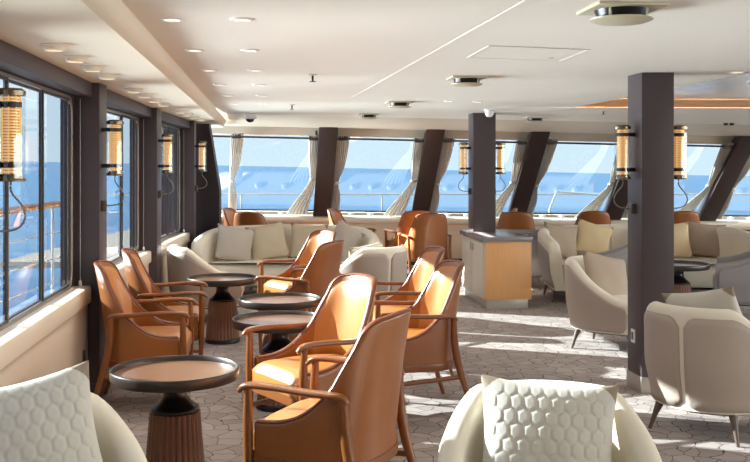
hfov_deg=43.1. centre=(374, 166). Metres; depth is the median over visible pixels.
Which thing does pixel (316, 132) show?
curtain rod
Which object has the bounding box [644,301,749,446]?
armchair
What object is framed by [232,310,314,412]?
side table
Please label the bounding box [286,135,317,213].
curtain
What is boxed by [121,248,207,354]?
leather armchair
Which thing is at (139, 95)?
recessed light
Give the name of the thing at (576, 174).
window
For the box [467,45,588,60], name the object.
ceiling hatch
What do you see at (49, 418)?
cushion
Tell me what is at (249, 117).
security camera
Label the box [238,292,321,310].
tray
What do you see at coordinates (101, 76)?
recessed light
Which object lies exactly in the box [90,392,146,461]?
armchair
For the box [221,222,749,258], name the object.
wall
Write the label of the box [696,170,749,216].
window
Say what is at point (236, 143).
curtain
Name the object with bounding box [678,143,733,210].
curtain
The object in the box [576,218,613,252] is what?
cushion
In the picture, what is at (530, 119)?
ceiling vent
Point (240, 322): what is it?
tray
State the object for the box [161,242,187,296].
wall
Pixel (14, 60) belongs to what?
wall
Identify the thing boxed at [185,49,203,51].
recessed light
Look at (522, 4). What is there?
trim
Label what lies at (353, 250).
cushion
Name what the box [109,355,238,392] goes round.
tray
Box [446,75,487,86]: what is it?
ceiling vent
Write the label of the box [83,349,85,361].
power socket
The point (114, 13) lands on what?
trim
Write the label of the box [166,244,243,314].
armchair
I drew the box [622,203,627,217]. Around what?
curtain
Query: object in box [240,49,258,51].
recessed light
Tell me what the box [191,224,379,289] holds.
curved sofa
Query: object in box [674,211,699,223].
leather armchair
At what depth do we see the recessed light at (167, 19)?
4.02 m
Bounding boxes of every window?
[0,70,73,330]
[107,107,138,263]
[161,123,179,240]
[213,134,314,210]
[339,137,415,211]
[437,139,515,212]
[533,141,616,214]
[674,144,720,211]
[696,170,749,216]
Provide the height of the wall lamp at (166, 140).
0.598 m
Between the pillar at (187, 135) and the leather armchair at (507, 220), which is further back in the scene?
the leather armchair at (507, 220)
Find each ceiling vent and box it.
[357,113,379,118]
[385,101,413,108]
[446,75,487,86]
[522,117,547,122]
[576,1,669,25]
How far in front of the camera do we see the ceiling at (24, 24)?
4.30 m
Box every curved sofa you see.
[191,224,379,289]
[537,224,749,302]
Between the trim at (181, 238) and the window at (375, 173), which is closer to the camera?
the trim at (181, 238)
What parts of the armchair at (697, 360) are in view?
leg, panel, frame, panel, leg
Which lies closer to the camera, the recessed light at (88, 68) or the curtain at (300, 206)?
the recessed light at (88, 68)
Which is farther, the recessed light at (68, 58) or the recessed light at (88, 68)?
the recessed light at (88, 68)
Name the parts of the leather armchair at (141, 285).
edge trim, backrest, armrest, armrest, seat, seat rail, leg, leg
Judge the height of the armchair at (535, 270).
0.737 m
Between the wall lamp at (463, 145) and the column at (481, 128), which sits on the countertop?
the column at (481, 128)
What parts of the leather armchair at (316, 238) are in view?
leg, seat, armrest, seat, armrest, edge trim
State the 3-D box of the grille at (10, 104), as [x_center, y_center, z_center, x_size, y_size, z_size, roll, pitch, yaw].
[-1.429,-0.126,3.729,0.074,0.320,0.074,0,0,17]
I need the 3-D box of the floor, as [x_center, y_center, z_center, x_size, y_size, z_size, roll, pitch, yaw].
[2.400,1.500,3.600,11.200,0.001,23.200,0,0,0]
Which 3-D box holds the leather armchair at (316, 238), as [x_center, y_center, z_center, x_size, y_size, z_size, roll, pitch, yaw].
[-0.673,1.047,8.790,0.616,0.916,0.642,0,0,-37]
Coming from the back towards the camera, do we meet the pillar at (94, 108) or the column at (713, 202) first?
the column at (713, 202)
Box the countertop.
[460,229,532,241]
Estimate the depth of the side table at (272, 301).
6.79 m
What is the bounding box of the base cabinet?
[460,229,532,308]
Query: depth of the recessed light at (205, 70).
6.10 m
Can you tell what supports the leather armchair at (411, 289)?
on the floor
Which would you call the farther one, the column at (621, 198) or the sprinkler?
the column at (621, 198)
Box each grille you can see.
[1,95,20,173]
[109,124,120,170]
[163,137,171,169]
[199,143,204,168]
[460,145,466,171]
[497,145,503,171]
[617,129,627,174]
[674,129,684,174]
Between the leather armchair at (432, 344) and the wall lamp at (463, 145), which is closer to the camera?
the leather armchair at (432, 344)
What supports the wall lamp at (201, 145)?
attached to the pillar at (187, 135)
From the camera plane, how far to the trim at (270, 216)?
14.49 m
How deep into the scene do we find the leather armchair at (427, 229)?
12.23 m
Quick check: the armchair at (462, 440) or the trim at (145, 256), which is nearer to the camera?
the armchair at (462, 440)
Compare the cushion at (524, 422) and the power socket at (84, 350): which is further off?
the power socket at (84, 350)
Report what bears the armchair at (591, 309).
on the floor
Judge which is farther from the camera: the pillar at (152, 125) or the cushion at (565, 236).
the cushion at (565, 236)
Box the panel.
[620,73,749,98]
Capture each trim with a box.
[0,286,90,369]
[80,0,225,125]
[115,251,150,279]
[161,232,189,255]
[221,113,749,135]
[221,210,749,228]
[351,0,534,97]
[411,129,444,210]
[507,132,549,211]
[571,72,749,107]
[579,99,749,107]
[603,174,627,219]
[626,369,650,393]
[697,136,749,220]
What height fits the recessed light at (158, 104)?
0.030 m
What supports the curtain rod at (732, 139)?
attached to the wall at (227, 129)
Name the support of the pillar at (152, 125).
on the floor
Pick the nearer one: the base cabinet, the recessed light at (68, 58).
the recessed light at (68, 58)
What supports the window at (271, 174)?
in the wall at (454, 230)
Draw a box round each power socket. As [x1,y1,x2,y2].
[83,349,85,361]
[631,328,634,342]
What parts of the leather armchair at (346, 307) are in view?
leg, rail, armrest, seat, seat, leg, edge trim, armrest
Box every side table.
[109,355,238,461]
[187,273,256,344]
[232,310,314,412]
[238,292,321,346]
[674,260,709,292]
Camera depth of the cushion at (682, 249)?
11.22 m
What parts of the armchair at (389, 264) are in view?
panel, panel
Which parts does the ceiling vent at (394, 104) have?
mounting plate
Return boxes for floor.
[101,265,749,461]
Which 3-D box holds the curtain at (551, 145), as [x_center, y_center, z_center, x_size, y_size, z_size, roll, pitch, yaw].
[2.461,0.183,14.102,0.186,1.163,1.159,0,0,-8]
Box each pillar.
[74,83,106,396]
[139,108,160,289]
[180,121,195,249]
[196,124,220,237]
[313,127,337,215]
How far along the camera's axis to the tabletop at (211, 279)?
8.17 m
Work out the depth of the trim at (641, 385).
6.32 m
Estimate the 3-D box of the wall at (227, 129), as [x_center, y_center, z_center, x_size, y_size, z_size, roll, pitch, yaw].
[2.700,-0.434,13.725,10.600,0.332,0.850,0,0,0]
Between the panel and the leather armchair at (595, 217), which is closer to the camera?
the panel
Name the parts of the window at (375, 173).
frame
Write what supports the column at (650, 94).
on the floor
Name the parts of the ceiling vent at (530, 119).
mounting plate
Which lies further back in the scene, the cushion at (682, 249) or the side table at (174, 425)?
the cushion at (682, 249)
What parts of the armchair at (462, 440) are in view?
panel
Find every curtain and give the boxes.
[228,133,243,210]
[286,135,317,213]
[331,135,349,210]
[383,137,424,215]
[430,137,454,212]
[496,139,527,216]
[527,139,558,215]
[574,152,616,217]
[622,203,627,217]
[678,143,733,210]
[717,156,749,218]
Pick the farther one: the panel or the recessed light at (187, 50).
the panel
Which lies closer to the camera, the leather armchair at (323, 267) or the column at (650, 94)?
the column at (650, 94)
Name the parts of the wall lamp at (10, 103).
power cord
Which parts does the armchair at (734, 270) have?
seat, panel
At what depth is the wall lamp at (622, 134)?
6.36 m
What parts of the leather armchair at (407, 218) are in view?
leg, armrest, leg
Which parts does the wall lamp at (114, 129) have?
power cord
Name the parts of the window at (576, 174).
frame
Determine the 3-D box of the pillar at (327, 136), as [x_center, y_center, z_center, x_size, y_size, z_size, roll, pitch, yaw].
[-0.735,0.098,14.040,0.293,1.314,1.477,0,0,-8]
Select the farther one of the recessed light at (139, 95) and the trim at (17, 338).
the recessed light at (139, 95)
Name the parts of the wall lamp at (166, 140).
power cord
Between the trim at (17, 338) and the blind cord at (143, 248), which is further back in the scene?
the blind cord at (143, 248)
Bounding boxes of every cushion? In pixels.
[0,360,102,461]
[213,223,254,260]
[245,220,290,258]
[288,223,327,257]
[334,218,365,261]
[349,241,382,256]
[480,373,618,461]
[544,221,576,257]
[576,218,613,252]
[582,249,627,295]
[661,285,742,315]
[674,222,693,257]
[687,221,725,257]
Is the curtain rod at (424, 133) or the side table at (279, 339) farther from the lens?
the curtain rod at (424, 133)
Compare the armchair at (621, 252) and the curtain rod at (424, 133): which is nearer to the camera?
the armchair at (621, 252)
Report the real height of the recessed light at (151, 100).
0.030 m
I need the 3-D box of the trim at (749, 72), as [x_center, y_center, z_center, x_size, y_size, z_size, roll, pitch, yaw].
[4.813,-0.625,7.963,5.281,0.007,4.354,0,0,-3]
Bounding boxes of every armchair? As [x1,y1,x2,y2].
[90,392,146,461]
[94,260,196,395]
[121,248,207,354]
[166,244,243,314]
[222,207,235,225]
[233,212,266,225]
[237,308,416,461]
[241,273,376,406]
[254,240,343,353]
[257,229,335,292]
[327,208,376,232]
[340,246,406,300]
[373,246,453,375]
[374,259,468,394]
[384,210,430,246]
[397,213,451,273]
[436,380,661,461]
[497,212,534,229]
[505,229,541,288]
[564,255,627,347]
[575,211,610,224]
[595,244,627,280]
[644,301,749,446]
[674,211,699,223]
[713,251,749,305]
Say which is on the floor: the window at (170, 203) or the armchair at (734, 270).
the armchair at (734, 270)
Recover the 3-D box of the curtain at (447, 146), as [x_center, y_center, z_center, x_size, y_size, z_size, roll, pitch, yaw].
[0.983,0.160,14.102,0.186,1.175,1.160,0,0,-8]
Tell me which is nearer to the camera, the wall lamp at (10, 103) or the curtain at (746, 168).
the wall lamp at (10, 103)
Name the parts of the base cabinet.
door, door, panel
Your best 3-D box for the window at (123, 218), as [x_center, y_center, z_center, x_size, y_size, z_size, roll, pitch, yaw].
[-2.076,0.165,7.537,0.050,1.270,2.334,0,0,-5]
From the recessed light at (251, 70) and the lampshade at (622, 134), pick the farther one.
the lampshade at (622, 134)
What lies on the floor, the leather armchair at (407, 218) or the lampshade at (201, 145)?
the leather armchair at (407, 218)
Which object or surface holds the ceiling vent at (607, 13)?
in the ceiling at (351, 46)
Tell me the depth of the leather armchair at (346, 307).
5.17 m
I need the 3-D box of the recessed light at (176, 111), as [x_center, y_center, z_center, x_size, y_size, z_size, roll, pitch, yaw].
[-1.882,-0.532,9.171,0.124,0.030,0.124,0,0,0]
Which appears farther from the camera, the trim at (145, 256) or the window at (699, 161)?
the window at (699, 161)
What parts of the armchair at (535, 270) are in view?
panel, leg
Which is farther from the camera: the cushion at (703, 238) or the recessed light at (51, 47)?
the cushion at (703, 238)
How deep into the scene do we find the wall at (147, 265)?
8.58 m
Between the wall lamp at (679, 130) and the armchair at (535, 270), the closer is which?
the wall lamp at (679, 130)
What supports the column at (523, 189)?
attached to the wall at (454, 230)
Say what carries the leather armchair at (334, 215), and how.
on the floor
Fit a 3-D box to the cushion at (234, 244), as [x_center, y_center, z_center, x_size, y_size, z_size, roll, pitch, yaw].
[-1.630,0.895,11.019,0.523,0.499,0.204,0,0,-19]
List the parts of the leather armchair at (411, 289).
leg, armrest, seat, armrest, backrest, edge trim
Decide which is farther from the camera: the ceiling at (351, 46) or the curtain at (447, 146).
the curtain at (447, 146)
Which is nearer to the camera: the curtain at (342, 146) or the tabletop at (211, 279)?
the tabletop at (211, 279)
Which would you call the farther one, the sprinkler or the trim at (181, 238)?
the trim at (181, 238)
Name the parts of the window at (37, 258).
pane, sash, pane, sash, sash, pane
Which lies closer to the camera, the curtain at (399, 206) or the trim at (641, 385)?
the trim at (641, 385)
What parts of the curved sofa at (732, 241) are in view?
panel, leg, seat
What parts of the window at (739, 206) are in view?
frame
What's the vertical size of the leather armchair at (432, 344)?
0.916 m
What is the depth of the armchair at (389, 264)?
9.00 m
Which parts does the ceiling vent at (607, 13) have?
mounting plate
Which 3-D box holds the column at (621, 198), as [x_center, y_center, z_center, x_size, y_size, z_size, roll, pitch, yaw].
[3.710,0.171,14.040,0.296,1.276,1.480,0,0,-9]
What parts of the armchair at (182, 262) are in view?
panel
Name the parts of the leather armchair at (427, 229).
leg, armrest, leg, backrest, edge trim, seat rail, leg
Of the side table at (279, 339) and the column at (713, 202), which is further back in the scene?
the column at (713, 202)
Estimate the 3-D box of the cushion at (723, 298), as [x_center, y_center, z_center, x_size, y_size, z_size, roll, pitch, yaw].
[1.920,0.900,5.430,0.230,0.498,0.525,0,0,-38]
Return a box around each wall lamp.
[0,88,25,232]
[101,120,123,210]
[158,133,173,197]
[195,141,206,191]
[458,142,470,194]
[496,142,505,191]
[613,125,635,213]
[674,125,687,208]
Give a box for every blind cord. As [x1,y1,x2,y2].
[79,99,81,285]
[142,119,144,250]
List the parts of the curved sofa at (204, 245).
seat, backrest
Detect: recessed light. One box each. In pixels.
[40,43,68,51]
[62,55,87,62]
[81,65,103,71]
[96,74,117,79]
[124,88,142,92]
[136,94,152,97]
[147,98,161,102]
[156,103,169,106]
[160,17,183,21]
[174,110,185,113]
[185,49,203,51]
[201,69,216,71]
[230,17,252,21]
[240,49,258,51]
[247,69,261,71]
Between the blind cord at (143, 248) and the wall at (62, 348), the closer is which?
the wall at (62, 348)
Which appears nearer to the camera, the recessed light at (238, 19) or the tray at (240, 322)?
the recessed light at (238, 19)
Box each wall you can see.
[0,39,189,127]
[0,305,87,387]
[124,264,148,286]
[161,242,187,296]
[212,125,736,144]
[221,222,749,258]
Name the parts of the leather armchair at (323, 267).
leg, armrest, leg, leg, edge trim, armrest, backrest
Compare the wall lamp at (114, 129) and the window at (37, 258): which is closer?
the window at (37, 258)
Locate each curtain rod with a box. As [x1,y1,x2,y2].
[213,131,317,139]
[337,133,424,141]
[443,135,527,143]
[556,142,616,144]
[685,139,733,146]
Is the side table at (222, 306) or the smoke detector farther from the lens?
the smoke detector
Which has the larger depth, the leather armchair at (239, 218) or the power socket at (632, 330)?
the leather armchair at (239, 218)
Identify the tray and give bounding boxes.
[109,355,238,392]
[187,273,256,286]
[232,310,314,333]
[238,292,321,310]
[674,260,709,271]
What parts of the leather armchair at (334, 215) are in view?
backrest, edge trim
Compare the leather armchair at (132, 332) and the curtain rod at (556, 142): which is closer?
the leather armchair at (132, 332)
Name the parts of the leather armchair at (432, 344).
armrest, seat, armrest, seat rail, backrest, edge trim, leg, leg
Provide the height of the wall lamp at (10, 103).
0.598 m
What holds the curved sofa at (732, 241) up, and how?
on the floor
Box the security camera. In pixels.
[243,114,256,121]
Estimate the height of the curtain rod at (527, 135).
0.154 m
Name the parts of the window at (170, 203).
pane, sash, sash, pane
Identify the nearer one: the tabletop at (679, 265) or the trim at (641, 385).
the trim at (641, 385)
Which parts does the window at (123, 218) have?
pane, sash, sash, pane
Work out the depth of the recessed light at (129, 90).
6.57 m
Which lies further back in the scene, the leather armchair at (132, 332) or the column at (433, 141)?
the column at (433, 141)
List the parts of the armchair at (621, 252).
backrest, panel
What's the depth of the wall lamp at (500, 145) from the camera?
10.88 m
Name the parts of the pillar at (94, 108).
baseboard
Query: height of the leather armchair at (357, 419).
0.916 m
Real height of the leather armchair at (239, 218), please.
0.916 m
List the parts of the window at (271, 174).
frame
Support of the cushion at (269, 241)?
on the curved sofa at (204, 245)
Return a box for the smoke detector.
[484,109,494,116]
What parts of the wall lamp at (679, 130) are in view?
power cord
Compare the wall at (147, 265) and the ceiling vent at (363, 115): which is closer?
the wall at (147, 265)
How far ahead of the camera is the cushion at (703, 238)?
11.37 m
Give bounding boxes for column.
[468,113,495,231]
[628,72,673,376]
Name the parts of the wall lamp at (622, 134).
power cord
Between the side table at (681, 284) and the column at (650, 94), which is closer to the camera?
the column at (650, 94)
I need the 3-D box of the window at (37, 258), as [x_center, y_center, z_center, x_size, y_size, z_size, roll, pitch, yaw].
[-1.829,0.165,4.975,0.050,1.270,2.326,0,0,-6]
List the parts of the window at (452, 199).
frame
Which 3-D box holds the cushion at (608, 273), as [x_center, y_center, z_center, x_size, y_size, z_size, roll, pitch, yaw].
[1.940,0.940,7.950,0.548,0.505,0.230,0,0,-26]
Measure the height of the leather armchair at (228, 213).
0.916 m
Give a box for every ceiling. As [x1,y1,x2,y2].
[0,0,222,127]
[121,0,749,124]
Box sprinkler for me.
[308,74,316,81]
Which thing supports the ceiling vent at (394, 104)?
in the ceiling at (351, 46)
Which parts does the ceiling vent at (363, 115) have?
mounting plate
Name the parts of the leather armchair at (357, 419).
leg, seat, armrest, leg, seat rail, edge trim, leg, armrest, leg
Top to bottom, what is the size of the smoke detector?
0.085 m
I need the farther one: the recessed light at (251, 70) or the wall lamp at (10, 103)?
the recessed light at (251, 70)
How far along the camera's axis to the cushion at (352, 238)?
10.89 m
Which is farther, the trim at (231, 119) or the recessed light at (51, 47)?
the trim at (231, 119)
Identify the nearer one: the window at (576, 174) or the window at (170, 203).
the window at (170, 203)
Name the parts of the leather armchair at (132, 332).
leg, leg, seat rail, edge trim, backrest, armrest, seat, armrest, leg, seat, leg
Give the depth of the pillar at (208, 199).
12.00 m
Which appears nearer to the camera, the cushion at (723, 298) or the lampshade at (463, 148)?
the cushion at (723, 298)
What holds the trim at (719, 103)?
attached to the ceiling at (351, 46)
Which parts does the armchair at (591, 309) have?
leg, frame, seat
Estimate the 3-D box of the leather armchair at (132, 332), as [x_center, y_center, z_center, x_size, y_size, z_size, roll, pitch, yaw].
[-1.459,1.047,6.020,0.616,0.916,0.642,0,0,-6]
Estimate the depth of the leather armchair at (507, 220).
12.58 m
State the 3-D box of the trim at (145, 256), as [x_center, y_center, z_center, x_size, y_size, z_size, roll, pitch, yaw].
[-2.025,0.820,7.541,0.152,0.110,2.332,0,0,-5]

